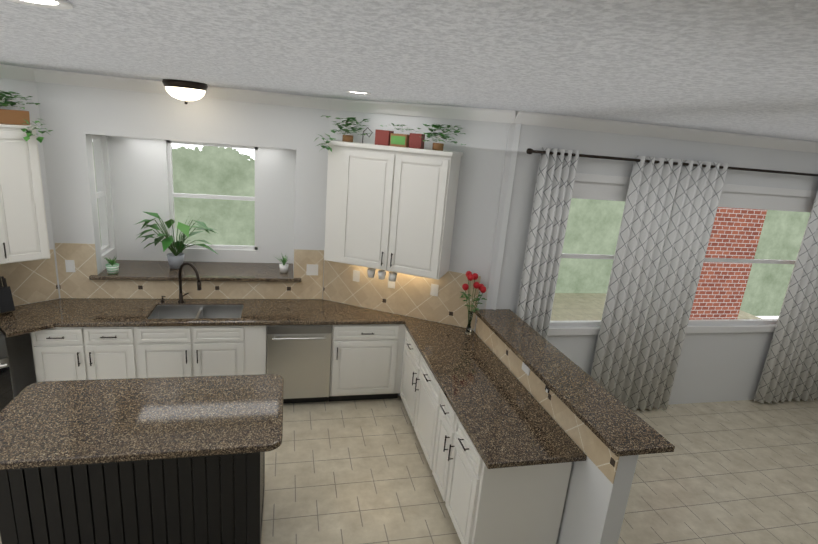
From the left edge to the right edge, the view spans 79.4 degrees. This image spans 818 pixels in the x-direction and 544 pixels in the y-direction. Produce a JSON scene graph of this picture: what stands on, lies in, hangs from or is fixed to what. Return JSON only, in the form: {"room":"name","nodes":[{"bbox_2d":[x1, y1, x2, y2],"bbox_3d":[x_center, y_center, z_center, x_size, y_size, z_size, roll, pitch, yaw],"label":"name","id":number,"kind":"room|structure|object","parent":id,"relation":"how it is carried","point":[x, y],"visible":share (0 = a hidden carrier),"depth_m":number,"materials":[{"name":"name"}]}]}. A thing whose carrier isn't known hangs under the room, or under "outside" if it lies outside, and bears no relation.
{"room":"kitchen","nodes":[
{"label":"kitchen","id":0,"kind":"room"},
{"bbox_2d":[0,78,59,397],"bbox_3d":[-4.929,0.109,2.572,0.120,2.950,5.200,16,19,36],"label":"wall","id":1,"kind":"structure","parent":0,"point":[21,360],"depth_m":4.46,"materials":[{"name":"white paint"}]},
{"bbox_2d":[0,64,35,81],"bbox_3d":[-4.716,-1.237,2.143,0.100,0.100,5.230,16,19,36],"label":"crown molding","id":2,"kind":"structure","parent":1,"relation":"attached to","point":[16,72],"depth_m":4.01,"materials":[{"name":"white"}]},
{"bbox_2d":[0,124,49,263],"bbox_3d":[-3.288,-0.651,4.068,0.350,1.100,0.364,16,19,36],"label":"upper cabinet","id":3,"kind":"object","parent":1,"relation":"attached to","point":[23,232],"visible":0.9,"depth_m":3.98,"materials":[{"name":"white wood"}]},
{"bbox_2d":[0,91,52,142],"bbox_3d":[-3.531,-1.196,3.460,0.428,0.472,1.628,18,20,39],"label":"decor","id":4,"kind":"object","parent":3,"relation":"on","point":[16,117],"visible":1,"depth_m":3.92,"materials":[{"name":"wicker"}]},
{"bbox_2d":[0,249,58,305],"bbox_3d":[-4.290,0.273,3.386,0.006,0.477,3.192,16,19,36],"label":"backsplash","id":5,"kind":"structure","parent":1,"relation":"attached to","point":[33,281],"depth_m":4.47,"materials":[{"name":"beige tile"}]},
{"bbox_2d":[36,82,329,298],"bbox_3d":[-2.099,-0.286,4.890,2.650,2.950,0.120,1,16,-14],"label":"wall","id":6,"kind":"structure","parent":0,"point":[74,117],"depth_m":4.52,"materials":[{"name":"white paint"}]},
{"bbox_2d":[55,243,99,297],"bbox_3d":[-3.126,-0.007,4.653,0.328,0.537,0.006,1,16,-14],"label":"backsplash","id":7,"kind":"structure","parent":6,"relation":"attached to","point":[77,283],"depth_m":4.65,"materials":[{"name":"beige tile"}]},
{"bbox_2d":[65,260,74,271],"bbox_3d":[-3.175,-0.055,4.620,0.075,0.118,0.006,1,16,-14],"label":"electrical outlet","id":8,"kind":"object","parent":7,"relation":"attached to","point":[70,264],"depth_m":4.62,"materials":[{"name":"white plastic"}]},
{"bbox_2d":[33,68,329,109],"bbox_3d":[-1.946,-1.624,4.413,2.530,0.100,0.100,1,16,-14],"label":"crown molding","id":9,"kind":"structure","parent":6,"relation":"attached to","point":[97,81],"depth_m":4.34,"materials":[{"name":"white"}]},
{"bbox_2d":[98,280,292,298],"bbox_3d":[-2.099,0.176,4.959,1.818,0.194,0.006,1,16,-14],"label":"backsplash","id":10,"kind":"structure","parent":6,"relation":"attached to","point":[144,289],"depth_m":4.95,"materials":[{"name":"beige tile"}]},
{"bbox_2d":[293,249,323,298],"bbox_3d":[-1.054,0.029,5.170,0.304,0.537,0.006,1,16,-14],"label":"backsplash","id":11,"kind":"structure","parent":6,"relation":"attached to","point":[309,287],"depth_m":5.17,"materials":[{"name":"beige tile"}]},
{"bbox_2d":[306,264,317,274],"bbox_3d":[-1.011,-0.021,5.159,0.120,0.118,0.006,1,16,-14],"label":"electrical outlet","id":12,"kind":"object","parent":11,"relation":"attached to","point":[311,269],"depth_m":5.16,"materials":[{"name":"white plastic"}]},
{"bbox_2d":[90,134,295,270],"bbox_3d":[-2.127,-0.694,5.132,2.060,1.900,0.570,1,16,-14],"label":"wall","id":13,"kind":"structure","parent":0,"point":[136,178],"depth_m":5.21,"materials":[{"name":"white paint"}]},
{"bbox_2d":[92,136,109,252],"bbox_3d":[-3.052,-0.748,4.815,0.050,1.140,0.370,1,16,-14],"label":"window","id":14,"kind":"structure","parent":13,"relation":"in","point":[101,193],"depth_m":4.95,"materials":[{"name":"white"}]},
{"bbox_2d":[89,260,300,281],"bbox_3d":[-2.140,-0.011,5.178,1.960,0.038,0.614,1,16,-14],"label":"sill","id":15,"kind":"structure","parent":13,"relation":"attached to","point":[207,271],"depth_m":5.08,"materials":[{"name":"stone"}]},
{"bbox_2d":[103,257,118,273],"bbox_3d":[-2.885,-0.082,4.781,0.136,0.184,0.170,1,16,-14],"label":"succulent plant","id":16,"kind":"object","parent":15,"relation":"on","point":[112,266],"visible":1,"depth_m":4.76,"materials":[{"name":"green plant"}]},
{"bbox_2d":[134,212,218,268],"bbox_3d":[-2.371,-0.348,5.045,0.795,0.640,0.496,1,16,-14],"label":"plant","id":17,"kind":"object","parent":15,"relation":"on","point":[175,259],"visible":0.98,"depth_m":5.07,"materials":[{"name":"green plant"}]},
{"bbox_2d":[275,253,288,272],"bbox_3d":[-1.371,-0.112,5.285,0.174,0.224,0.177,1,16,-14],"label":"plant","id":18,"kind":"object","parent":15,"relation":"on","point":[283,266],"visible":1,"depth_m":5.28,"materials":[{"name":"green plant"}]},
{"bbox_2d":[167,140,257,249],"bbox_3d":[-2.106,-0.814,5.348,0.900,1.140,0.050,1,16,-14],"label":"window","id":19,"kind":"structure","parent":13,"relation":"in","point":[169,142],"depth_m":5.31,"materials":[{"name":"white"}]},
{"bbox_2d":[0,293,817,543],"bbox_3d":[-0.486,1.761,3.631,16.000,0.050,11.000,1,16,-14],"label":"floor","id":20,"kind":"structure","parent":0,"point":[360,472],"depth_m":4.16,"materials":[{"name":"beige tile"}]},
{"bbox_2d":[0,331,13,411],"bbox_3d":[-3.660,0.793,3.811,0.713,1.190,0.792,16,19,36],"label":"range","id":21,"kind":"object","parent":20,"relation":"on","point":[6,392],"visible":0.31,"depth_m":3.93,"materials":[{"name":"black metal"}]},
{"bbox_2d":[30,327,157,381],"bbox_3d":[-2.850,0.807,4.608,0.873,0.876,0.610,1,16,-14],"label":"base cabinet","id":22,"kind":"object","parent":20,"relation":"on","point":[59,353],"depth_m":4.28,"materials":[{"name":"white wood"}]},
{"bbox_2d":[0,452,264,543],"bbox_3d":[-1.641,1.314,3.147,1.358,0.874,0.658,1,16,-14],"label":"kitchen island","id":23,"kind":"object","parent":20,"relation":"on","point":[215,499],"visible":0.44,"depth_m":2.82,"materials":[{"name":"black wood"}]},
{"bbox_2d":[0,374,283,469],"bbox_3d":[-1.603,0.870,3.024,1.610,0.046,0.870,1,16,-14],"label":"island countertop","id":24,"kind":"structure","parent":23,"relation":"on","point":[57,423],"depth_m":2.92,"materials":[{"name":"stone"}]},
{"bbox_2d":[146,326,245,377],"bbox_3d":[-2.094,0.905,4.822,0.993,0.700,0.610,1,16,-14],"label":"base cabinet","id":25,"kind":"object","parent":20,"relation":"on","point":[173,351],"depth_m":4.48,"materials":[{"name":"white wood"}]},
{"bbox_2d":[234,326,266,374],"bbox_3d":[-1.551,0.829,4.932,0.258,0.876,0.610,1,16,-14],"label":"base cabinet","id":26,"kind":"object","parent":20,"relation":"on","point":[254,337],"depth_m":4.61,"materials":[{"name":"white wood"}]},
{"bbox_2d":[267,325,331,403],"bbox_3d":[-1.107,0.866,4.945,0.600,0.872,0.508,1,16,-14],"label":"dishwasher","id":27,"kind":"object","parent":20,"relation":"on","point":[298,359],"visible":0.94,"depth_m":4.74,"materials":[{"name":"silver metal"}]},
{"bbox_2d":[328,324,404,401],"bbox_3d":[-0.481,0.851,5.190,0.723,0.876,0.592,1,16,-14],"label":"base cabinet","id":28,"kind":"object","parent":20,"relation":"on","point":[366,362],"depth_m":4.91,"materials":[{"name":"white wood"}]},
{"bbox_2d":[0,298,413,336],"bbox_3d":[-1.563,0.418,4.691,4.289,0.038,0.877,1,16,-14],"label":"countertop","id":29,"kind":"structure","parent":28,"relation":"on","point":[61,312],"depth_m":4.59,"materials":[{"name":"stone"}]},
{"bbox_2d":[0,276,14,312],"bbox_3d":[-3.462,0.198,4.205,0.179,0.316,0.100,16,19,36],"label":"knife block","id":30,"kind":"object","parent":29,"relation":"on","point":[6,302],"visible":1,"depth_m":4.19,"materials":[{"name":"black"}]},
{"bbox_2d":[178,262,201,302],"bbox_3d":[-2.111,0.111,4.741,0.249,0.432,0.267,1,16,-14],"label":"faucet","id":31,"kind":"object","parent":29,"relation":"on","point":[181,296],"visible":1,"depth_m":4.73,"materials":[{"name":"brown metal"}]},
{"bbox_2d":[148,305,243,318],"bbox_3d":[-2.007,0.456,4.694,0.790,0.163,0.390,1,16,-14],"label":"sink basin","id":32,"kind":"object","parent":29,"relation":"in","point":[191,311],"visible":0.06,"depth_m":4.85,"materials":[{"name":"silver metal"}]},
{"bbox_2d":[404,318,586,468],"bbox_3d":[0.507,0.812,3.908,0.642,0.038,2.190,1,16,-14],"label":"countertop","id":33,"kind":"structure","parent":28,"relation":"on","point":[506,419],"depth_m":3.47,"materials":[{"name":"stone"}]},
{"bbox_2d":[460,271,486,334],"bbox_3d":[0.581,0.293,4.600,0.262,0.604,0.227,1,16,-14],"label":"vase","id":34,"kind":"object","parent":33,"relation":"on","point":[470,276],"visible":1,"depth_m":4.57,"materials":[{"name":"clear glass"}]},
{"bbox_2d":[400,329,419,432],"bbox_3d":[0.295,1.040,4.746,0.610,0.876,0.731,1,16,-14],"label":"base cabinet","id":35,"kind":"object","parent":20,"relation":"on","point":[410,377],"depth_m":4.62,"materials":[{"name":"white wood"}]},
{"bbox_2d":[416,353,443,469],"bbox_3d":[0.439,1.216,4.154,0.610,0.876,0.683,1,16,-14],"label":"base cabinet","id":36,"kind":"object","parent":20,"relation":"on","point":[428,399],"depth_m":4.03,"materials":[{"name":"white wood"}]},
{"bbox_2d":[432,394,456,509],"bbox_3d":[0.541,1.338,3.740,0.610,0.876,0.496,1,16,-14],"label":"base cabinet","id":37,"kind":"object","parent":20,"relation":"on","point":[446,439],"depth_m":3.59,"materials":[{"name":"white wood"}]},
{"bbox_2d":[448,417,571,543],"bbox_3d":[0.630,1.447,3.373,0.610,0.876,0.583,1,16,-14],"label":"base cabinet","id":38,"kind":"object","parent":20,"relation":"on","point":[484,504],"depth_m":3.10,"materials":[{"name":"white wood"}]},
{"bbox_2d":[482,340,638,543],"bbox_3d":[0.914,1.221,3.838,0.120,1.110,2.148,1,16,-14],"label":"wall","id":39,"kind":"structure","parent":20,"relation":"on","point":[595,505],"depth_m":2.89,"materials":[{"name":"white paint"}]},
{"bbox_2d":[475,316,619,483],"bbox_3d":[0.891,0.781,3.700,0.006,0.194,2.144,1,16,-14],"label":"backsplash","id":40,"kind":"structure","parent":39,"relation":"attached to","point":[599,453],"depth_m":3.29,"materials":[{"name":"beige tile"}]},
{"bbox_2d":[522,362,529,375],"bbox_3d":[0.881,0.721,3.717,0.006,0.076,0.118,1,16,-14],"label":"electrical outlet","id":41,"kind":"object","parent":40,"relation":"attached to","point":[525,369],"depth_m":3.72,"materials":[{"name":"white plastic"}]},
{"bbox_2d":[474,309,674,456],"bbox_3d":[1.041,0.673,3.690,0.365,0.038,2.177,1,16,-14],"label":"bar","id":42,"kind":"object","parent":39,"relation":"on","point":[613,424],"visible":0.94,"depth_m":3.24,"materials":[{"name":"stone"}]},
{"bbox_2d":[0,0,817,141],"bbox_3d":[-0.238,-1.121,2.837,16.000,0.050,11.000,1,16,-14],"label":"ceiling","id":43,"kind":"structure","parent":0,"point":[748,67],"depth_m":1.71,"materials":[{"name":"white paint"}]},
{"bbox_2d":[8,0,72,8],"bbox_3d":[-1.040,-0.752,1.357,0.190,0.008,0.190,1,16,-14],"label":"recessed light","id":44,"kind":"object","parent":43,"relation":"in","point":[58,4],"visible":1,"depth_m":1.40,"materials":[{"name":"white"}]},
{"bbox_2d":[162,79,207,103],"bbox_3d":[-1.877,-1.502,4.144,0.350,0.179,0.350,1,16,-14],"label":"flush ceiling light","id":45,"kind":"object","parent":43,"relation":"attached to","point":[186,91],"visible":1,"depth_m":4.03,"materials":[{"name":"white glass"}]},
{"bbox_2d":[346,91,370,94],"bbox_3d":[-0.373,-1.324,3.643,0.190,0.008,0.190,1,16,-14],"label":"recessed light","id":46,"kind":"object","parent":43,"relation":"in","point":[359,92],"visible":1,"depth_m":3.65,"materials":[{"name":"white"}]},
{"bbox_2d":[323,110,521,396],"bbox_3d":[-0.003,-0.115,4.925,1.854,2.950,0.120,10,16,17],"label":"wall","id":47,"kind":"structure","parent":0,"point":[481,168],"depth_m":4.52,"materials":[{"name":"white paint"}]},
{"bbox_2d":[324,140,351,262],"bbox_3d":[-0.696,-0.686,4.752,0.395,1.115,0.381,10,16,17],"label":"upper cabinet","id":48,"kind":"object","parent":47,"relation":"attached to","point":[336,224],"depth_m":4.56,"materials":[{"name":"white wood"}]},
{"bbox_2d":[323,260,480,328],"bbox_3d":[-0.121,0.166,4.966,1.648,0.537,0.006,10,16,17],"label":"backsplash","id":49,"kind":"structure","parent":47,"relation":"attached to","point":[410,295],"depth_m":4.95,"materials":[{"name":"beige tile"}]},
{"bbox_2d":[353,270,359,281],"bbox_3d":[-0.539,0.041,5.075,0.073,0.117,0.006,10,16,17],"label":"electrical outlet","id":50,"kind":"object","parent":49,"relation":"attached to","point":[356,274],"depth_m":5.07,"materials":[{"name":"white plastic"}]},
{"bbox_2d":[388,276,394,288],"bbox_3d":[-0.175,0.106,4.963,0.074,0.115,0.006,10,16,17],"label":"electrical outlet","id":51,"kind":"object","parent":49,"relation":"attached to","point":[391,284],"depth_m":4.97,"materials":[{"name":"white plastic"}]},
{"bbox_2d":[430,284,438,295],"bbox_3d":[0.250,0.177,4.831,0.075,0.117,0.006,10,16,17],"label":"electrical outlet","id":52,"kind":"object","parent":49,"relation":"attached to","point":[434,288],"depth_m":4.83,"materials":[{"name":"white plastic"}]},
{"bbox_2d":[344,142,462,279],"bbox_3d":[-0.098,-0.583,4.567,0.985,1.115,0.381,10,16,17],"label":"upper cabinet","id":53,"kind":"object","parent":47,"relation":"attached to","point":[390,208],"depth_m":4.38,"materials":[{"name":"white wood"}]},
{"bbox_2d":[367,268,396,281],"bbox_3d":[-0.251,0.012,4.666,0.300,0.102,0.103,10,16,17],"label":"mugs","id":54,"kind":"object","parent":53,"relation":"hanging from","point":[381,274],"visible":0.96,"depth_m":4.64,"materials":[{"name":"white ceramic"}]},
{"bbox_2d":[315,115,465,151],"bbox_3d":[-0.173,-1.175,4.361,1.366,0.331,0.494,10,16,17],"label":"decor","id":55,"kind":"object","parent":53,"relation":"on","point":[392,138],"visible":1,"depth_m":4.35,"materials":[{"name":"multicoloured"}]},
{"bbox_2d":[328,98,515,122],"bbox_3d":[0.065,-1.461,4.452,1.784,0.100,0.100,10,16,17],"label":"crown molding","id":56,"kind":"structure","parent":47,"relation":"attached to","point":[466,113],"depth_m":4.41,"materials":[{"name":"white"}]},
{"bbox_2d":[484,122,817,404],"bbox_3d":[3.511,0.071,5.348,5.710,2.950,0.120,1,16,-14],"label":"wall","id":57,"kind":"structure","parent":0,"point":[716,367],"depth_m":4.87,"materials":[{"name":"white paint"}]},
{"bbox_2d":[513,111,817,152],"bbox_3d":[3.606,-1.267,4.856,5.570,0.100,0.100,1,16,-14],"label":"crown molding","id":58,"kind":"structure","parent":57,"relation":"attached to","point":[576,123],"depth_m":4.51,"materials":[{"name":"white paint"}]},
{"bbox_2d":[516,147,817,410],"bbox_3d":[3.469,0.228,5.240,5.300,2.640,0.145,1,16,-14],"label":"curtains","id":59,"kind":"object","parent":57,"relation":"attached to","point":[669,213],"visible":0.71,"depth_m":4.90,"materials":[{"name":"grey fabric"}]},
{"bbox_2d":[548,173,816,335],"bbox_3d":[2.962,-0.122,5.125,3.490,1.590,0.120,1,16,-14],"label":"window","id":60,"kind":"structure","parent":57,"relation":"in","point":[600,187],"depth_m":5.04,"materials":[{"name":"white"}]},
{"bbox_2d":[689,207,766,319],"bbox_3d":[5.602,-0.310,6.913,4.070,3.200,0.100,1,16,-14],"label":"brick","id":61,"kind":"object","parent":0,"point":[721,286],"visible":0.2,"depth_m":6.59,"materials":[{"name":"red brick"}]},
{"label":"outside","id":62,"kind":"structure","parent":0,"visible":0},
{"bbox_2d":[555,198,810,315],"bbox_3d":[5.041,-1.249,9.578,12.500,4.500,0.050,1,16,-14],"label":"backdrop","id":63,"kind":"structure","parent":62,"point":[593,226],"depth_m":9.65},
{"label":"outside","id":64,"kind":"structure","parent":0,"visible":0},
{"bbox_2d":[92,139,254,246],"bbox_3d":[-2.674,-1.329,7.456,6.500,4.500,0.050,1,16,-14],"label":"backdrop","id":65,"kind":"structure","parent":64,"point":[209,170],"depth_m":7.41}
]}

